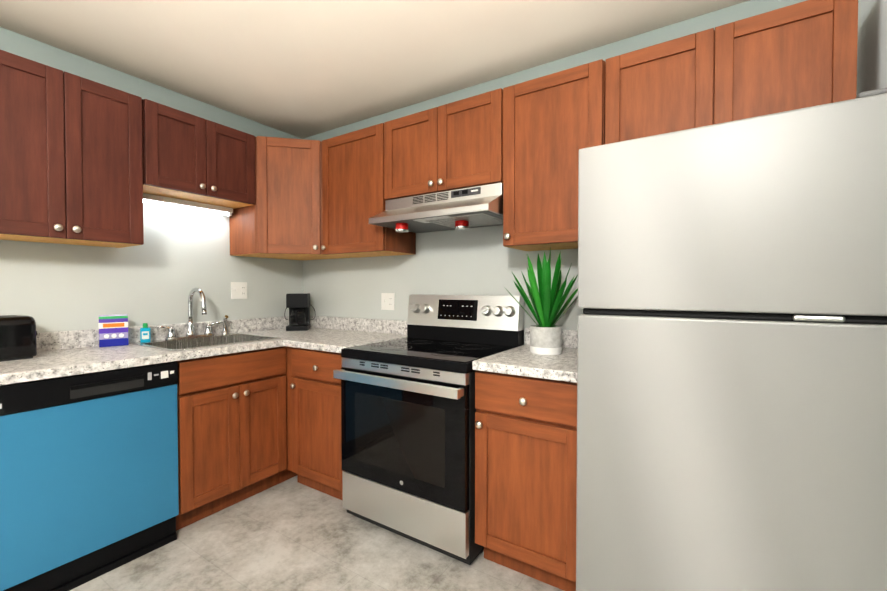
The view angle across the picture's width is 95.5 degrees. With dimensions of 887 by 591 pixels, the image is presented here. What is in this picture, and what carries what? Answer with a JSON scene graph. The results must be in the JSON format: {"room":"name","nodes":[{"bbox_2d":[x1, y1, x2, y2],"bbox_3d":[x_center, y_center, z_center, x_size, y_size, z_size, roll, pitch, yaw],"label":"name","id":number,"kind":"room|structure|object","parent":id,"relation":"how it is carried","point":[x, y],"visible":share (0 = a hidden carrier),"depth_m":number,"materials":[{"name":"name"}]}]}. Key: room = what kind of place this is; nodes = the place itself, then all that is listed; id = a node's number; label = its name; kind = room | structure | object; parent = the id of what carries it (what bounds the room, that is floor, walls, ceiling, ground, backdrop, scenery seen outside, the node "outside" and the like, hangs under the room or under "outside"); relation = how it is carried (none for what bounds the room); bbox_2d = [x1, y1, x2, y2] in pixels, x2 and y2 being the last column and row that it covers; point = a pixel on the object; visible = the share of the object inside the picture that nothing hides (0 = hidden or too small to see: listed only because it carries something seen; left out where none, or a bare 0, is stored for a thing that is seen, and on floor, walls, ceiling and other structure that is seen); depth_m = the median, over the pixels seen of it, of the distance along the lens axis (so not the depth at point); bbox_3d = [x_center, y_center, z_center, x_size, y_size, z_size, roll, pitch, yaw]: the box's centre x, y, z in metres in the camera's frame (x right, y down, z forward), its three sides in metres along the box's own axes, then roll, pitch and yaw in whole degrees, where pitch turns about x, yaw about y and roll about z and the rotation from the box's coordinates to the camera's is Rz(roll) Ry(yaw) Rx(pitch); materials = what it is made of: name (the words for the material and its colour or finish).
{"room":"kitchen","nodes":[
{"label":"kitchen","id":0,"kind":"room"},
{"bbox_2d":[0,27,302,332],"bbox_3d":[-3.128,0.002,0.366,0.100,2.460,7.300,1,1,33],"label":"wall","id":1,"kind":"structure","parent":0,"point":[167,266],"depth_m":2.39,"materials":[{"name":"paint"}]},
{"bbox_2d":[0,50,163,247],"bbox_3d":[-1.855,-0.642,1.921,0.322,0.760,0.746,1,1,33],"label":"upper cabinet","id":2,"kind":"object","parent":1,"relation":"attached to","point":[85,162],"depth_m":1.86,"materials":[{"name":"brown wood"}]},
{"bbox_2d":[164,105,247,211],"bbox_3d":[-1.518,-0.809,2.439,0.322,0.445,0.618,1,1,33],"label":"upper cabinet","id":3,"kind":"object","parent":1,"relation":"attached to","point":[204,158],"depth_m":2.36,"materials":[{"name":"brown wood"}]},
{"bbox_2d":[143,193,232,215],"bbox_3d":[-1.600,-0.561,2.523,0.083,0.050,0.530,1,1,33],"label":"light","id":4,"kind":"object","parent":3,"relation":"attached to","point":[149,198],"depth_m":2.48,"materials":[{"name":"white plastic"}]},
{"bbox_2d":[231,282,246,298],"bbox_3d":[-1.445,-0.036,2.856,0.016,0.118,0.116,1,1,33],"label":"outlet","id":5,"kind":"object","parent":1,"relation":"attached to","point":[238,290],"visible":1,"depth_m":2.85,"materials":[{"name":"white plastic"}]},
{"bbox_2d":[70,476,563,590],"bbox_3d":[-0.760,1.291,-1.202,5.800,0.060,7.400,1,1,33],"label":"floor","id":6,"kind":"structure","parent":0,"point":[292,534],"depth_m":1.84,"materials":[{"name":"plastic"}]},
{"bbox_2d":[0,362,178,590],"bbox_3d":[-1.720,0.764,1.859,0.613,0.881,0.650,1,1,33],"label":"dishwasher","id":7,"kind":"object","parent":6,"relation":"on","point":[88,476],"visible":0.94,"depth_m":1.68,"materials":[{"name":"blue metal"}]},
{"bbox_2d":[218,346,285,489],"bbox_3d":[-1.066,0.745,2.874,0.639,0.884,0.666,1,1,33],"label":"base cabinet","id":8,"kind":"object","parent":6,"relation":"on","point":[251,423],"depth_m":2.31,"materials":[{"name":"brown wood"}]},
{"bbox_2d":[0,287,351,385],"bbox_3d":[-1.515,0.202,2.153,0.660,0.491,2.345,1,1,33],"label":"countertop","id":9,"kind":"structure","parent":8,"relation":"on","point":[67,353],"depth_m":2.11,"materials":[{"name":"stone"}]},
{"bbox_2d":[0,315,36,361],"bbox_3d":[-1.972,0.186,1.733,0.185,0.190,0.316,1,1,33],"label":"toaster","id":10,"kind":"object","parent":9,"relation":"on","point":[18,334],"visible":1,"depth_m":1.75,"materials":[{"name":"black"}]},
{"bbox_2d":[99,314,128,346],"bbox_3d":[-1.788,0.189,2.185,0.122,0.168,0.044,-1,1,-43],"label":"box","id":11,"kind":"object","parent":9,"relation":"on","point":[113,330],"visible":1,"depth_m":2.17,"materials":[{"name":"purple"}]},
{"bbox_2d":[140,323,149,342],"bbox_3d":[-1.708,0.212,2.309,0.046,0.109,0.027,-1,1,-37],"label":"soap bottle","id":12,"kind":"object","parent":9,"relation":"on","point":[145,333],"visible":1,"depth_m":2.30,"materials":[{"name":"teal plastic"}]},
{"bbox_2d":[157,287,228,339],"bbox_3d":[-1.497,0.107,2.485,0.211,0.314,0.425,1,1,33],"label":"faucet","id":13,"kind":"object","parent":9,"relation":"on","point":[208,334],"depth_m":2.50,"materials":[{"name":"silver metal"}]},
{"bbox_2d":[129,333,279,350],"bbox_3d":[-1.394,0.355,2.395,0.510,0.178,0.620,1,1,33],"label":"sink","id":14,"kind":"object","parent":9,"relation":"in","point":[206,340],"depth_m":2.47,"materials":[{"name":"silver metal"}]},
{"bbox_2d":[284,293,315,330],"bbox_3d":[-1.101,0.121,3.065,0.260,0.272,0.260,1,1,33],"label":"coffee maker","id":15,"kind":"object","parent":9,"relation":"on","point":[298,305],"visible":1,"depth_m":2.98,"materials":[{"name":"black plastic"}]},
{"bbox_2d":[286,347,342,500],"bbox_3d":[-0.568,0.750,2.579,0.518,0.884,0.620,1,1,33],"label":"base cabinet","id":16,"kind":"object","parent":6,"relation":"on","point":[313,396],"depth_m":2.34,"materials":[{"name":"brown wood"}]},
{"bbox_2d":[288,318,406,352],"bbox_3d":[-0.563,0.242,2.559,0.497,0.130,0.632,1,1,33],"label":"countertop","id":17,"kind":"structure","parent":16,"relation":"on","point":[328,335],"depth_m":2.73,"materials":[{"name":"stone"}]},
{"bbox_2d":[333,295,523,564],"bbox_3d":[-0.062,0.601,2.175,0.762,1.196,0.710,1,1,33],"label":"range","id":18,"kind":"object","parent":6,"relation":"on","point":[408,410],"visible":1,"depth_m":1.94,"materials":[{"name":"black"}]},
{"bbox_2d":[475,370,576,590],"bbox_3d":[0.495,0.763,1.892,0.468,0.884,0.617,1,1,33],"label":"base cabinet","id":19,"kind":"object","parent":6,"relation":"on","point":[526,427],"depth_m":1.64,"materials":[{"name":"brown wood"}]},
{"bbox_2d":[472,328,576,382],"bbox_3d":[0.492,0.253,1.876,0.467,0.129,0.628,1,1,33],"label":"countertop","id":20,"kind":"structure","parent":19,"relation":"on","point":[519,361],"depth_m":1.72,"materials":[{"name":"stone"}]},
{"bbox_2d":[505,247,577,354],"bbox_3d":[0.499,0.021,1.942,0.384,0.513,0.404,1,1,33],"label":"potted plant","id":21,"kind":"object","parent":20,"relation":"on","point":[547,300],"visible":0.98,"depth_m":1.89,"materials":[{"name":"green plant"}]},
{"bbox_2d":[576,88,886,590],"bbox_3d":[0.963,0.356,1.457,0.746,1.712,0.765,1,1,33],"label":"refrigerator","id":22,"kind":"object","parent":6,"relation":"on","point":[732,370],"visible":1,"depth_m":1.10,"materials":[{"name":"grey metal"}]},
{"bbox_2d":[0,0,748,138],"bbox_3d":[-0.760,-1.229,-1.248,5.800,0.060,7.400,1,1,33],"label":"ceiling","id":23,"kind":"structure","parent":0,"point":[302,69],"depth_m":2.00,"materials":[{"name":"paint"}]},
{"bbox_2d":[303,0,806,344],"bbox_3d":[0.278,-0.036,2.453,3.353,2.460,0.100,1,1,33],"label":"wall","id":24,"kind":"structure","parent":0,"point":[478,261],"depth_m":2.50,"materials":[{"name":"paint"}]},
{"bbox_2d":[216,132,323,259],"bbox_3d":[-1.054,-0.658,2.836,0.672,0.760,0.672,1,1,33],"label":"upper cabinet","id":25,"kind":"object","parent":24,"relation":"attached to","point":[280,219],"depth_m":2.66,"materials":[{"name":"brown wood"}]},
{"bbox_2d":[320,120,415,258],"bbox_3d":[-0.510,-0.654,2.663,0.668,0.762,0.371,1,1,33],"label":"upper cabinet","id":26,"kind":"object","parent":24,"relation":"attached to","point":[356,166],"depth_m":2.54,"materials":[{"name":"brown wood"}]},
{"bbox_2d":[381,293,394,309],"bbox_3d":[-0.392,0.042,2.815,0.116,0.118,0.016,1,1,33],"label":"outlet","id":27,"kind":"object","parent":24,"relation":"attached to","point":[387,301],"visible":1,"depth_m":2.81,"materials":[{"name":"white plastic"}]},
{"bbox_2d":[392,88,503,198],"bbox_3d":[0.052,-0.799,2.326,0.766,0.460,0.322,1,1,33],"label":"upper cabinet","id":28,"kind":"object","parent":24,"relation":"attached to","point":[459,144],"depth_m":2.15,"materials":[{"name":"brown wood"}]},
{"bbox_2d":[369,182,502,232],"bbox_3d":[0.016,-0.462,2.276,0.756,0.206,0.456,1,1,33],"label":"range hood","id":29,"kind":"object","parent":28,"relation":"attached to","point":[469,207],"visible":1,"depth_m":2.14,"materials":[{"name":"silver metal"}]},
{"bbox_2d":[503,54,623,250],"bbox_3d":[0.574,-0.631,1.991,0.600,0.777,0.322,1,1,33],"label":"upper cabinet","id":30,"kind":"object","parent":24,"relation":"attached to","point":[549,118],"depth_m":1.86,"materials":[{"name":"brown wood"}]},
{"bbox_2d":[624,0,857,140],"bbox_3d":[1.101,-0.780,1.647,0.780,0.457,0.322,1,1,33],"label":"upper cabinet","id":31,"kind":"object","parent":24,"relation":"attached to","point":[803,54],"depth_m":1.46,"materials":[{"name":"brown wood"}]},
{"bbox_2d":[857,0,886,95],"bbox_3d":[-0.330,0.036,-1.502,0.117,2.460,7.203,1,1,33],"label":"wall","id":32,"kind":"structure","parent":0,"point":[872,50],"depth_m":1.40,"materials":[{"name":"paint"}]}
]}

